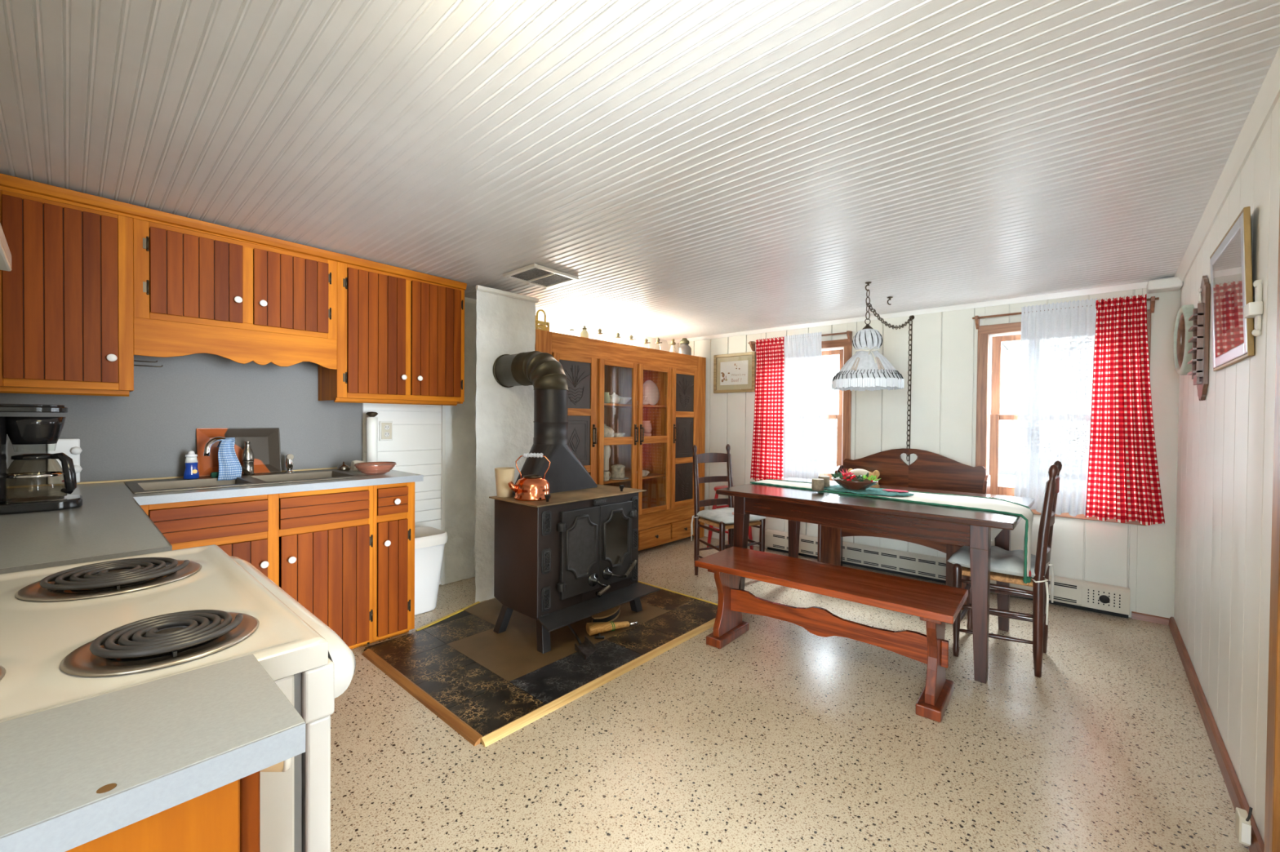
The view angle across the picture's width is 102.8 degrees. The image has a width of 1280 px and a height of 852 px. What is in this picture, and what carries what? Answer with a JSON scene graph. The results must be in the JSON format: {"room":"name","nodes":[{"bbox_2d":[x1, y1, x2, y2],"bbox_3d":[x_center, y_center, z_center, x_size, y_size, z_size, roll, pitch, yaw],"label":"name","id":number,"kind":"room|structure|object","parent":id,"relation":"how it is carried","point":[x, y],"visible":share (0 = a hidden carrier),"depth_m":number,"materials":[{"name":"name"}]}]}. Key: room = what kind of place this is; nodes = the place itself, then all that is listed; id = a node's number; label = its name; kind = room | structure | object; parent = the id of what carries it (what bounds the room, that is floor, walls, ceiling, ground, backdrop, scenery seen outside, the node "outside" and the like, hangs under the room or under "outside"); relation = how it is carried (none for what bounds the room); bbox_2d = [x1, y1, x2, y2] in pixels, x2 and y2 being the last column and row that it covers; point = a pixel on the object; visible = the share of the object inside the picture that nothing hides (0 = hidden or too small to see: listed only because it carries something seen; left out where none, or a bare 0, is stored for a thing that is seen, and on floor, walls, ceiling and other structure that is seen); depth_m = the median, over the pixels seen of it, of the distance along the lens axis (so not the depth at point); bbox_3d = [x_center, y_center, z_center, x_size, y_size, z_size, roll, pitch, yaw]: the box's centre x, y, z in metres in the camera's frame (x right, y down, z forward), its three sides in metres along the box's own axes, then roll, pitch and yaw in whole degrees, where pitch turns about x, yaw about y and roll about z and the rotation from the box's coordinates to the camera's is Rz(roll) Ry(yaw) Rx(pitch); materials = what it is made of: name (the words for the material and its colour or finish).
{"room":"kitchen","nodes":[
{"label":"kitchen","id":0,"kind":"room"},
{"bbox_2d":[364,297,668,584],"bbox_3d":[-1.397,0.053,3.948,0.100,2.250,5.270,1,1,42],"label":"wall","id":1,"kind":"structure","parent":0,"point":[415,446],"depth_m":3.70,"materials":[{"name":"white paint"}]},
{"bbox_2d":[0,190,133,396],"bbox_3d":[-2.545,-0.541,2.271,0.385,0.809,0.403,1,1,42],"label":"upper cabinet","id":2,"kind":"object","parent":1,"relation":"attached to","point":[67,300],"visible":1,"depth_m":2.16,"materials":[{"name":"brown wood"}]},
{"bbox_2d":[0,353,362,486],"bbox_3d":[-2.430,-0.121,2.707,0.006,0.788,1.798,1,1,42],"label":"backsplash","id":3,"kind":"structure","parent":1,"relation":"attached to","point":[148,433],"depth_m":2.71,"materials":[{"name":"grey paint"}]},
{"bbox_2d":[133,218,337,369],"bbox_3d":[-2.132,-0.635,2.732,0.385,0.625,0.835,1,1,42],"label":"upper cabinet","id":4,"kind":"object","parent":1,"relation":"attached to","point":[194,292],"visible":0.98,"depth_m":2.58,"materials":[{"name":"brown wood"}]},
{"bbox_2d":[379,421,392,440],"bbox_3d":[-1.728,0.034,3.484,0.023,0.132,0.086,1,1,42],"label":"wall socket","id":5,"kind":"object","parent":1,"relation":"attached to","point":[385,427],"visible":1,"depth_m":3.47,"materials":[{"name":"white paint"}]},
{"bbox_2d":[318,262,464,405],"bbox_3d":[-1.589,-0.546,3.342,0.385,0.809,0.797,1,1,42],"label":"upper cabinet","id":6,"kind":"object","parent":1,"relation":"attached to","point":[401,340],"visible":0.98,"depth_m":3.18,"materials":[{"name":"brown wood"}]},
{"bbox_2d":[362,403,445,585],"bbox_3d":[-1.643,0.481,3.592,0.020,1.400,0.568,1,1,42],"label":"trim","id":7,"kind":"structure","parent":1,"relation":"attached to","point":[443,407],"depth_m":3.79,"materials":[{"name":"white paint"}]},
{"bbox_2d":[0,0,1279,341],"bbox_3d":[0.787,-0.994,-1.603,10.720,0.279,10.664,1,1,42],"label":"ceiling","id":8,"kind":"structure","parent":0,"point":[700,168],"depth_m":1.75,"materials":[{"name":"paint"}]},
{"bbox_2d":[0,173,466,290],"bbox_3d":[-1.888,-0.970,2.778,0.046,0.068,2.038,1,1,42],"label":"trim","id":9,"kind":"structure","parent":8,"relation":"attached to","point":[7,183],"depth_m":2.44,"materials":[{"name":"brown wood"}]},
{"bbox_2d":[502,263,578,288],"bbox_3d":[-0.646,-0.973,3.336,0.335,0.029,0.355,1,1,42],"label":"ceiling vent","id":10,"kind":"object","parent":8,"relation":"in","point":[535,274],"visible":1,"depth_m":3.32,"materials":[{"name":"metal"}]},
{"bbox_2d":[511,267,551,280],"bbox_3d":[-0.698,-0.978,3.278,0.284,0.017,0.147,1,1,42],"label":"grille","id":11,"kind":"object","parent":10,"relation":"attached to","point":[531,273],"depth_m":3.29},
{"bbox_2d":[531,274,570,285],"bbox_3d":[-0.593,-0.975,3.395,0.284,0.017,0.146,1,1,42],"label":"grille","id":12,"kind":"object","parent":10,"relation":"attached to","point":[547,279],"depth_m":3.40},
{"bbox_2d":[865,281,871,291],"bbox_3d":[1.500,-0.915,3.362,0.040,0.055,0.040,1,1,42],"label":"ceiling hook","id":13,"kind":"object","parent":8,"relation":"attached to","point":[868,283],"visible":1,"depth_m":3.36,"materials":[{"name":"brown metal"}]},
{"bbox_2d":[831,289,912,465],"bbox_3d":[1.752,-0.094,3.662,0.438,1.606,1.212,1,1,42],"label":"pendant lamp","id":14,"kind":"object","parent":13,"relation":"hanging from","point":[867,369],"visible":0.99,"depth_m":3.29,"materials":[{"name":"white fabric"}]},
{"bbox_2d":[330,535,1249,851],"bbox_3d":[0.755,1.296,-1.566,10.750,0.060,10.660,1,1,42],"label":"floor","id":15,"kind":"structure","parent":0,"point":[784,736],"depth_m":1.89,"materials":[{"name":"plastic"}]},
{"bbox_2d":[0,544,355,851],"bbox_3d":[-1.035,0.690,0.821,0.866,1.058,0.812,1,1,42],"label":"electric range","id":16,"kind":"object","parent":15,"relation":"on","point":[70,633],"visible":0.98,"depth_m":0.79,"materials":[{"name":"white metal"}]},
{"bbox_2d":[0,544,328,722],"bbox_3d":[-1.037,0.341,0.811,0.864,0.040,0.706,1,1,42],"label":"cooktop","id":17,"kind":"object","parent":16,"relation":"in","point":[47,662],"depth_m":0.82,"materials":[{"name":"white metal"}]},
{"bbox_2d":[64,757,292,851],"bbox_3d":[-0.680,0.790,0.399,0.213,0.878,0.663,1,1,42],"label":"base cabinet","id":18,"kind":"object","parent":15,"relation":"on","point":[226,818],"visible":0.2,"depth_m":0.51,"materials":[{"name":"orange wood"}]},
{"bbox_2d":[0,653,305,851],"bbox_3d":[-0.671,0.335,0.384,0.240,0.032,0.666,1,1,42],"label":"countertop","id":19,"kind":"structure","parent":18,"relation":"on","point":[73,775],"depth_m":0.51,"materials":[{"name":"grey laminate"}]},
{"bbox_2d":[139,485,373,649],"bbox_3d":[-1.999,0.753,2.635,0.752,0.872,0.933,1,1,42],"label":"base cabinet","id":20,"kind":"object","parent":15,"relation":"on","point":[318,549],"visible":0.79,"depth_m":2.52,"materials":[{"name":"brown wood"}]},
{"bbox_2d":[368,481,414,643],"bbox_3d":[-1.612,0.751,3.067,0.752,0.872,0.226,1,1,42],"label":"base cabinet","id":21,"kind":"object","parent":15,"relation":"on","point":[393,504],"visible":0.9,"depth_m":2.83,"materials":[{"name":"brown wood"}]},
{"bbox_2d":[414,526,447,615],"bbox_3d":[-1.461,0.938,3.325,0.320,0.492,0.322,1,1,42],"label":"waste bin","id":22,"kind":"object","parent":15,"relation":"on","point":[429,542],"visible":0.55,"depth_m":3.25,"materials":[{"name":"white plastic"}]},
{"bbox_2d":[444,284,535,602],"bbox_3d":[-1.129,0.120,3.763,0.533,2.125,0.487,1,1,42],"label":"chimney","id":23,"kind":"object","parent":15,"relation":"on","point":[493,427],"visible":0.62,"depth_m":3.64,"materials":[{"name":"white paint"}]},
{"bbox_2d":[475,285,538,302],"bbox_3d":[-0.914,-0.917,3.568,0.023,0.028,0.497,1,1,42],"label":"trim","id":24,"kind":"structure","parent":23,"relation":"attached to","point":[480,288],"depth_m":3.54,"materials":[{"name":"white paint"}]},
{"bbox_2d":[362,580,717,746],"bbox_3d":[-0.483,1.185,3.067,1.370,0.024,1.885,1,1,42],"label":"hearth pad","id":25,"kind":"object","parent":15,"relation":"on","point":[486,685],"visible":0.7,"depth_m":2.62,"materials":[{"name":"black"}]},
{"bbox_2d":[488,484,659,653],"bbox_3d":[-0.381,0.780,3.114,0.582,0.813,0.887,1,1,42],"label":"wood stove","id":26,"kind":"object","parent":25,"relation":"on","point":[563,559],"visible":1,"depth_m":2.90,"materials":[{"name":"black metal"}]},
{"bbox_2d":[494,467,515,497],"bbox_3d":[-0.791,0.329,2.989,0.116,0.165,0.116,1,1,42],"label":"tumbler","id":27,"kind":"object","parent":26,"relation":"on","point":[504,476],"visible":0.98,"depth_m":2.95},
{"bbox_2d":[507,453,551,501],"bbox_3d":[-0.613,0.283,2.923,0.206,0.262,0.209,1,1,17],"label":"kettle","id":28,"kind":"object","parent":26,"relation":"on","point":[531,487],"visible":0.97,"depth_m":2.85,"materials":[{"name":"orange metal"}]},
{"bbox_2d":[493,351,597,495],"bbox_3d":[-0.694,-0.044,3.394,0.599,0.904,0.590,1,1,42],"label":"stovepipe","id":29,"kind":"object","parent":26,"relation":"on","point":[566,472],"visible":1,"depth_m":3.19,"materials":[{"name":"metal"}]},
{"bbox_2d":[512,444,597,495],"bbox_3d":[-0.556,0.260,3.273,0.216,0.301,0.590,1,1,42],"label":"hood","id":30,"kind":"object","parent":29,"relation":"attached to","point":[566,473],"depth_m":3.18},
{"bbox_2d":[568,624,596,659],"bbox_3d":[-0.351,1.173,2.823,0.097,0.032,0.436,0,1,-31],"label":"shovel","id":31,"kind":"object","parent":25,"relation":"on","point":[587,648],"visible":0.89,"depth_m":2.73,"materials":[{"name":"metal"}]},
{"bbox_2d":[591,604,620,622],"bbox_3d":[-0.200,1.162,3.167,0.137,0.050,0.289,1,1,42],"label":"fire bellows","id":32,"kind":"object","parent":25,"relation":"on","point":[611,615],"visible":0.68,"depth_m":3.10,"materials":[{"name":"brown wood"}]},
{"bbox_2d":[586,621,637,635],"bbox_3d":[-0.166,1.158,2.988,0.306,0.058,0.103,0,1,-27],"label":"broom","id":33,"kind":"object","parent":25,"relation":"on","point":[594,628],"visible":1,"depth_m":2.94,"materials":[{"name":"wood"}]},
{"bbox_2d":[534,328,706,551],"bbox_3d":[-0.218,0.228,4.754,0.582,1.900,2.200,1,1,42],"label":"oak hutch","id":34,"kind":"object","parent":15,"relation":"on","point":[592,367],"visible":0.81,"depth_m":4.93,"materials":[{"name":"wood"}]},
{"bbox_2d":[535,309,549,331],"bbox_3d":[-0.795,-0.780,3.913,0.144,0.206,0.148,1,1,42],"label":"basket","id":35,"kind":"object","parent":34,"relation":"on","point":[543,325],"visible":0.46,"depth_m":3.88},
{"bbox_2d":[597,423,614,440],"bbox_3d":[-0.313,0.059,4.502,0.175,0.158,0.175,0,1,-3],"label":"tureen","id":36,"kind":"object","parent":34,"relation":"on","point":[609,432],"visible":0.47,"depth_m":4.44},
{"bbox_2d":[604,445,610,471],"bbox_3d":[-0.308,0.245,4.452,0.110,0.285,0.110,1,1,42],"label":"vase","id":37,"kind":"object","parent":34,"relation":"in","point":[606,448],"visible":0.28,"depth_m":4.42,"materials":[{"name":"beige"}]},
{"bbox_2d":[609,392,620,404],"bbox_3d":[-0.230,-0.247,4.548,0.109,0.102,0.123,1,1,9],"label":"teapot","id":38,"kind":"object","parent":34,"relation":"on","point":[615,398],"visible":0.93,"depth_m":4.50,"materials":[{"name":"beige"}]},
{"bbox_2d":[608,476,628,479],"bbox_3d":[-0.197,0.471,4.595,0.196,0.012,0.196,1,1,42],"label":"plate","id":39,"kind":"object","parent":34,"relation":"on","point":[625,477],"visible":0.71,"depth_m":4.59,"materials":[{"name":"beige"}]},
{"bbox_2d":[611,464,625,478],"bbox_3d":[-0.197,0.404,4.595,0.128,0.120,0.128,1,1,42],"label":"jar","id":40,"kind":"object","parent":39,"relation":"on","point":[617,470],"visible":1,"depth_m":4.54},
{"bbox_2d":[597,403,666,408],"bbox_3d":[-0.232,-0.190,4.803,0.467,0.018,0.950,1,1,42],"label":"shelf","id":41,"kind":"object","parent":34,"relation":"attached to","point":[606,405],"depth_m":4.84,"materials":[{"name":"brown wood"}]},
{"bbox_2d":[603,471,665,484],"bbox_3d":[-0.237,0.483,4.811,0.467,0.018,0.950,1,1,42],"label":"shelf","id":42,"kind":"object","parent":34,"relation":"attached to","point":[655,474],"depth_m":4.93,"materials":[{"name":"brown wood"}]},
{"bbox_2d":[644,433,651,436],"bbox_3d":[0.049,0.103,4.863,0.124,0.067,0.124,1,1,42],"label":"bowl","id":43,"kind":"object","parent":34,"relation":"on","point":[645,434],"visible":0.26,"depth_m":4.81,"materials":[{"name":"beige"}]},
{"bbox_2d":[642,421,652,433],"bbox_3d":[0.050,0.009,4.862,0.133,0.119,0.133,0,1,-2],"label":"pitcher","id":44,"kind":"object","parent":43,"relation":"on","point":[647,426],"visible":0.71,"depth_m":4.81,"materials":[{"name":"beige"}]},
{"bbox_2d":[643,380,659,405],"bbox_3d":[0.109,-0.324,4.961,0.053,0.246,0.250,1,1,42],"label":"platter","id":45,"kind":"object","parent":34,"relation":"on","point":[651,389],"visible":0.88,"depth_m":4.95,"materials":[{"name":"beige"}]},
{"bbox_2d":[677,337,691,355],"bbox_3d":[0.460,-0.796,5.289,0.140,0.225,0.140,1,1,42],"label":"milk can","id":46,"kind":"object","parent":34,"relation":"on","point":[684,348],"visible":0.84,"depth_m":5.24,"materials":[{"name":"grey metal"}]},
{"bbox_2d":[692,444,765,575],"bbox_3d":[0.685,0.675,4.048,0.443,1.040,0.429,0,1,-30],"label":"chair","id":47,"kind":"object","parent":15,"relation":"on","point":[705,457],"visible":0.63,"depth_m":4.09,"materials":[{"name":"brown wood"}]},
{"bbox_2d":[690,507,766,541],"bbox_3d":[0.694,0.797,4.027,0.415,0.257,0.428,0,1,-30],"label":"cushion","id":48,"kind":"object","parent":47,"relation":"attached to","point":[726,515],"visible":0.59,"depth_m":3.94,"materials":[{"name":"grey fabric"}]},
{"bbox_2d":[706,485,753,550],"bbox_3d":[0.863,0.888,4.891,0.321,0.598,0.321,0,1,-36],"label":"chair","id":49,"kind":"object","parent":15,"relation":"on","point":[714,507],"visible":0.15,"depth_m":4.90,"materials":[{"name":"brown wood"}]},
{"bbox_2d":[694,546,968,722],"bbox_3d":[0.907,0.981,2.589,1.224,0.468,0.430,1,1,39],"label":"bench","id":50,"kind":"object","parent":15,"relation":"on","point":[937,605],"visible":1,"depth_m":2.47,"materials":[{"name":"red wood"}]},
{"bbox_2d":[715,476,1034,684],"bbox_3d":[1.440,0.819,3.236,1.593,0.784,1.050,1,1,42],"label":"dining table","id":51,"kind":"object","parent":15,"relation":"on","point":[975,529],"visible":0.75,"depth_m":2.78,"materials":[{"name":"brown wood"}]},
{"bbox_2d":[811,478,823,491],"bbox_3d":[1.139,0.375,3.275,0.075,0.072,0.075,1,1,42],"label":"candle holder","id":52,"kind":"object","parent":51,"relation":"on","point":[817,484],"visible":1,"depth_m":3.25,"materials":[{"name":"grey stone"}]},
{"bbox_2d":[750,479,1033,583],"bbox_3d":[1.427,0.579,3.190,1.649,0.330,0.623,1,1,42],"label":"table runner","id":53,"kind":"object","parent":51,"relation":"on","point":[975,503],"visible":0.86,"depth_m":2.87,"materials":[{"name":"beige fabric"}]},
{"bbox_2d":[823,484,914,496],"bbox_3d":[1.423,0.409,3.270,0.595,0.018,0.311,1,1,44],"label":"doily","id":54,"kind":"object","parent":53,"relation":"on","point":[888,492],"visible":0.77,"depth_m":3.19,"materials":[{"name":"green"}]},
{"bbox_2d":[817,475,830,487],"bbox_3d":[1.236,0.374,3.436,0.075,0.072,0.075,1,1,42],"label":"candle holder","id":55,"kind":"object","parent":54,"relation":"on","point":[826,478],"visible":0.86,"depth_m":3.40,"materials":[{"name":"grey stone"}]},
{"bbox_2d":[831,477,878,490],"bbox_3d":[1.383,0.374,3.292,0.284,0.062,0.241,1,1,42],"label":"bowl","id":56,"kind":"object","parent":54,"relation":"on","point":[849,485],"visible":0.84,"depth_m":3.21,"materials":[{"name":"brown wood"}]},
{"bbox_2d":[830,469,880,485],"bbox_3d":[1.382,0.328,3.287,0.290,0.099,0.221,1,1,42],"label":"arrangement","id":57,"kind":"object","parent":56,"relation":"in","point":[840,476],"visible":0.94,"depth_m":3.25,"materials":[{"name":"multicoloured plant"}]},
{"bbox_2d":[817,448,990,610],"bbox_3d":[1.956,0.692,3.847,1.063,1.032,0.480,1,1,42],"label":"wooden settle","id":58,"kind":"object","parent":15,"relation":"on","point":[930,470],"visible":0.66,"depth_m":3.92,"materials":[{"name":"red wood"}]},
{"bbox_3d":[1.944,0.740,3.835,0.995,0.053,0.455,1,1,42],"label":"cushion","id":59,"kind":"object","parent":58,"relation":"on","visible":0},
{"bbox_2d":[847,468,879,484],"bbox_3d":[1.746,0.528,4.025,0.258,0.381,0.271,1,1,42],"label":"plush animal","id":60,"kind":"object","parent":59,"relation":"on","point":[857,472],"visible":0.11,"depth_m":3.97},
{"bbox_2d":[764,528,1130,618],"bbox_3d":[2.155,1.112,4.080,2.535,0.189,0.096,1,1,42],"label":"baseboard heater","id":61,"kind":"object","parent":15,"relation":"on","point":[1107,599],"visible":0.77,"depth_m":3.98,"materials":[{"name":"beige metal"}]},
{"bbox_2d":[952,460,1062,677],"bbox_3d":[1.958,0.702,2.730,0.429,1.040,0.443,1,1,42],"label":"chair","id":62,"kind":"object","parent":15,"relation":"on","point":[1040,630],"visible":0.75,"depth_m":2.54,"materials":[{"name":"brown wood"}]},
{"bbox_2d":[946,546,1053,625],"bbox_3d":[1.938,0.813,2.748,0.428,0.279,0.421,1,1,42],"label":"cushion","id":63,"kind":"object","parent":62,"relation":"attached to","point":[1002,561],"visible":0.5,"depth_m":2.65,"materials":[{"name":"grey fabric"}]},
{"bbox_3d":[-2.105,0.764,1.684,1.840,0.872,0.683,1,1,42],"label":"base cabinet","id":64,"kind":"object","parent":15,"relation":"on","visible":0},
{"bbox_2d":[0,466,422,573],"bbox_3d":[-1.709,0.302,2.112,1.872,0.044,1.863,1,1,42],"label":"countertop","id":65,"kind":"structure","parent":64,"relation":"on","point":[111,522],"depth_m":1.59,"materials":[{"name":"grey laminate"}]},
{"bbox_2d":[0,404,82,515],"bbox_3d":[-2.128,0.107,1.740,0.180,0.362,0.311,1,1,42],"label":"coffee maker","id":66,"kind":"object","parent":65,"relation":"on","point":[20,430],"visible":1,"depth_m":1.73,"materials":[{"name":"black plastic"}]},
{"bbox_2d":[4,416,66,444],"bbox_3d":[-2.098,0.015,1.772,0.143,0.094,0.144,1,1,42],"label":"basket","id":67,"kind":"object","parent":66,"relation":"on","point":[20,430],"depth_m":1.73,"materials":[{"name":"black plastic"}]},
{"bbox_2d":[47,438,82,484],"bbox_3d":[-2.668,0.164,2.373,0.064,0.208,0.107,1,1,42],"label":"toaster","id":68,"kind":"object","parent":65,"relation":"on","point":[71,447],"visible":0.76,"depth_m":2.37,"materials":[{"name":"white plastic"}]},
{"bbox_2d":[203,436,251,475],"bbox_3d":[-2.199,0.163,2.708,0.120,0.216,0.204,1,1,35],"label":"faucet","id":69,"kind":"object","parent":65,"relation":"on","point":[207,447],"visible":0.46,"depth_m":2.63,"materials":[{"name":"silver metal"}]},
{"bbox_2d":[217,437,241,480],"bbox_3d":[-2.193,0.172,2.722,0.121,0.222,0.104,1,1,42],"label":"cloth","id":70,"kind":"object","parent":69,"relation":"hanging from","point":[229,466],"visible":0.97,"depth_m":2.69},
{"bbox_2d":[195,427,281,476],"bbox_3d":[-2.244,0.140,2.873,0.069,0.257,0.375,1,1,42],"label":"platter","id":71,"kind":"object","parent":65,"relation":"on","point":[265,442],"visible":0.8,"depth_m":2.91,"materials":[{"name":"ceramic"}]},
{"bbox_2d":[124,469,367,517],"bbox_3d":[-2.011,0.352,2.662,0.535,0.157,0.920,1,1,42],"label":"sink","id":72,"kind":"object","parent":65,"relation":"in","point":[203,482],"visible":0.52,"depth_m":2.63,"materials":[{"name":"silver metal"}]},
{"bbox_2d":[182,450,199,479],"bbox_3d":[-2.302,0.199,2.625,0.047,0.144,0.064,1,1,42],"label":"soap bottle","id":73,"kind":"object","parent":72,"relation":"on","point":[191,471],"visible":1,"depth_m":2.61,"materials":[{"name":"blue"}]},
{"bbox_2d":[241,440,254,475],"bbox_3d":[-2.170,0.176,2.829,0.062,0.188,0.062,1,1,42],"label":"bottle","id":74,"kind":"object","parent":72,"relation":"on","point":[247,455],"visible":0.95,"depth_m":2.81,"materials":[{"name":"grey metal"}]},
{"bbox_2d":[284,453,294,473],"bbox_3d":[-2.025,0.214,2.955,0.052,0.110,0.052,1,1,42],"label":"sprayer","id":75,"kind":"object","parent":72,"relation":"on","point":[289,462],"visible":1,"depth_m":2.94,"materials":[{"name":"silver metal"}]},
{"bbox_2d":[365,412,377,462],"bbox_3d":[-1.736,0.090,3.313,0.129,0.365,0.130,1,1,42],"label":"paper towel holder","id":76,"kind":"object","parent":65,"relation":"on","point":[371,426],"visible":0.69,"depth_m":3.29,"materials":[{"name":"paper"}]},
{"bbox_2d":[353,462,396,475],"bbox_3d":[-1.526,0.246,2.952,0.178,0.066,0.226,1,1,42],"label":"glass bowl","id":77,"kind":"object","parent":65,"relation":"on","point":[366,468],"visible":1,"depth_m":2.90,"materials":[{"name":"brown"}]},
{"bbox_2d":[666,276,1182,619],"bbox_3d":[1.800,0.119,4.460,4.150,2.160,0.260,1,1,42],"label":"wall","id":78,"kind":"structure","parent":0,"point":[1141,559],"depth_m":3.91,"materials":[{"name":"beige paint"}]},
{"bbox_2d":[713,351,755,393],"bbox_3d":[0.955,-0.537,5.190,0.478,0.396,0.031,1,1,42],"label":"framed picture","id":79,"kind":"object","parent":78,"relation":"attached to","point":[732,372],"visible":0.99,"depth_m":5.18,"materials":[{"name":"beige paper"}]},
{"bbox_2d":[747,330,852,351],"bbox_3d":[1.452,-0.777,4.708,0.987,0.095,0.088,1,1,42],"label":"curtain rod","id":80,"kind":"object","parent":78,"relation":"attached to","point":[849,334],"visible":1,"depth_m":4.45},
{"bbox_2d":[750,336,784,480],"bbox_3d":[1.216,-0.153,4.880,0.354,1.368,0.044,1,1,42],"label":"curtain","id":81,"kind":"object","parent":80,"relation":"hanging from","point":[767,450],"visible":0.98,"depth_m":4.86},
{"bbox_2d":[783,331,822,479],"bbox_3d":[1.472,-0.148,4.653,0.357,1.384,0.032,1,1,42],"label":"lace curtain","id":82,"kind":"object","parent":80,"relation":"hanging from","point":[802,353],"visible":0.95,"depth_m":4.65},
{"bbox_2d":[752,338,852,481],"bbox_3d":[1.516,-0.085,4.764,0.935,1.356,0.165,1,1,42],"label":"window","id":83,"kind":"structure","parent":78,"relation":"attached to","point":[842,348],"depth_m":4.49,"materials":[{"name":"white paint"}]},
{"bbox_2d":[975,309,1151,525],"bbox_3d":[2.882,-0.058,3.545,0.933,1.356,0.165,1,1,42],"label":"window","id":84,"kind":"structure","parent":78,"relation":"attached to","point":[990,337],"depth_m":3.77,"materials":[{"name":"white paint"}]},
{"bbox_2d":[972,296,1159,329],"bbox_3d":[2.834,-0.760,3.474,0.968,0.095,0.088,1,1,42],"label":"curtain rod","id":85,"kind":"object","parent":78,"relation":"attached to","point":[1153,299],"visible":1,"depth_m":3.62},
{"bbox_2d":[1013,297,1097,516],"bbox_3d":[2.802,-0.119,3.466,0.420,1.434,0.034,1,1,42],"label":"lace curtain","id":86,"kind":"object","parent":85,"relation":"hanging from","point":[1056,357],"visible":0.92,"depth_m":3.45,"materials":[{"name":"fabric"}]},
{"bbox_2d":[1084,293,1165,525],"bbox_3d":[3.069,-0.103,3.228,0.369,1.434,0.051,1,1,42],"label":"curtain","id":87,"kind":"object","parent":85,"relation":"hanging from","point":[1123,482],"visible":1,"depth_m":3.23,"materials":[{"name":"fabric"}]},
{"bbox_2d":[1131,611,1168,626],"bbox_3d":[3.198,1.206,3.206,0.167,0.042,0.017,1,1,42],"label":"baseboard","id":88,"kind":"structure","parent":78,"relation":"attached to","point":[1135,615],"depth_m":3.20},
{"bbox_2d":[1173,97,1279,844],"bbox_3d":[1.663,0.069,1.230,0.100,2.340,5.250,1,1,42],"label":"wall","id":89,"kind":"structure","parent":0,"point":[1225,459],"depth_m":1.79,"materials":[{"name":"white paint"}]},
{"bbox_2d":[1173,304,1194,375],"bbox_3d":[2.920,-0.460,2.740,0.042,0.374,0.284,1,1,36],"label":"oval mirror","id":90,"kind":"object","parent":89,"relation":"attached to","point":[1181,347],"visible":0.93,"depth_m":2.76,"materials":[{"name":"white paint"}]},
{"bbox_2d":[1181,320,1185,359],"bbox_3d":[2.924,-0.460,2.737,0.001,0.269,0.204,1,1,36],"label":"mirror glass","id":91,"kind":"object","parent":90,"relation":"attached to","point":[1183,340],"depth_m":2.79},
{"bbox_2d":[1186,275,1210,400],"bbox_3d":[2.596,-0.407,2.379,0.049,0.577,0.210,1,1,42],"label":"wall rack","id":92,"kind":"object","parent":89,"relation":"attached to","point":[1200,317],"visible":1,"depth_m":2.32,"materials":[{"name":"brown wood"}]},
{"bbox_2d":[1168,617,1264,851],"bbox_3d":[2.473,1.205,2.255,0.021,0.055,2.393,1,1,42],"label":"baseboard","id":93,"kind":"structure","parent":89,"relation":"attached to","point":[1237,797],"depth_m":1.93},
{"bbox_2d":[1173,46,1279,282],"bbox_3d":[2.179,-0.933,1.888,0.035,0.179,3.326,1,1,42],"label":"trim","id":94,"kind":"structure","parent":89,"relation":"attached to","point":[1268,95],"depth_m":1.78,"materials":[{"name":"white paint"}]},
{"bbox_2d":[1209,206,1254,371],"bbox_3d":[2.153,-0.462,1.869,0.032,0.475,0.650,1,1,42],"label":"mirror","id":95,"kind":"object","parent":89,"relation":"attached to","point":[1231,261],"visible":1,"depth_m":1.80,"materials":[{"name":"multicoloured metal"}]},
{"bbox_2d":[1217,231,1244,357],"bbox_3d":[2.153,-0.462,1.869,0.015,0.375,0.550,1,1,42],"label":"print","id":96,"kind":"object","parent":95,"relation":"attached to","point":[1230,313],"depth_m":1.84,"materials":[{"name":"paint"}]},
{"bbox_2d":[1235,807,1253,846],"bbox_3d":[1.767,1.156,1.496,0.024,0.121,0.073,1,1,42],"label":"socket","id":97,"kind":"object","parent":89,"relation":"attached to","point":[1242,822],"visible":1,"depth_m":1.48,"materials":[{"name":"white plastic"}]},
{"bbox_2d":[1244,280,1263,336],"bbox_3d":[1.900,-0.364,1.580,0.035,0.174,0.070,1,1,42],"label":"shutter hinge","id":98,"kind":"object","parent":89,"relation":"attached to","point":[1252,309],"visible":0.97,"depth_m":1.56,"materials":[{"name":"white paint"}]},
{"bbox_2d":[1263,203,1279,851],"bbox_3d":[1.378,0.189,1.006,0.022,2.100,0.915,1,1,42],"label":"trim","id":99,"kind":"structure","parent":89,"relation":"attached to","point":[1272,815],"depth_m":1.32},
{"bbox_3d":[-1.952,0.051,1.006,3.150,2.320,0.100,1,1,42],"label":"wall","id":100,"kind":"structure","parent":0,"visible":0},
{"bbox_2d":[0,223,11,271],"bbox_3d":[-1.097,-0.364,0.596,0.760,0.143,0.426,1,1,42],"label":"range hood","id":101,"kind":"object","parent":100,"relation":"attached to","point":[5,253],"visible":1,"depth_m":0.93,"materials":[{"name":"white metal"}]},
{"label":"outside","id":102,"kind":"structure","parent":0,"visible":0},
{"bbox_2d":[818,448,1016,487],"bbox_3d":[13.000,2.080,18.365,55.000,0.120,35.300,1,1,42],"label":"ground","id":103,"kind":"structure","parent":102,"point":[1006,463],"depth_m":25.06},
{"bbox_2d":[819,458,1015,475],"bbox_3d":[4.535,1.318,6.011,7.600,1.570,0.120,1,1,42],"label":"deck railing","id":104,"kind":"object","parent":103,"relation":"on","point":[1003,472],"visible":0.02,"depth_m":6.13,"materials":[{"name":"white wood"}]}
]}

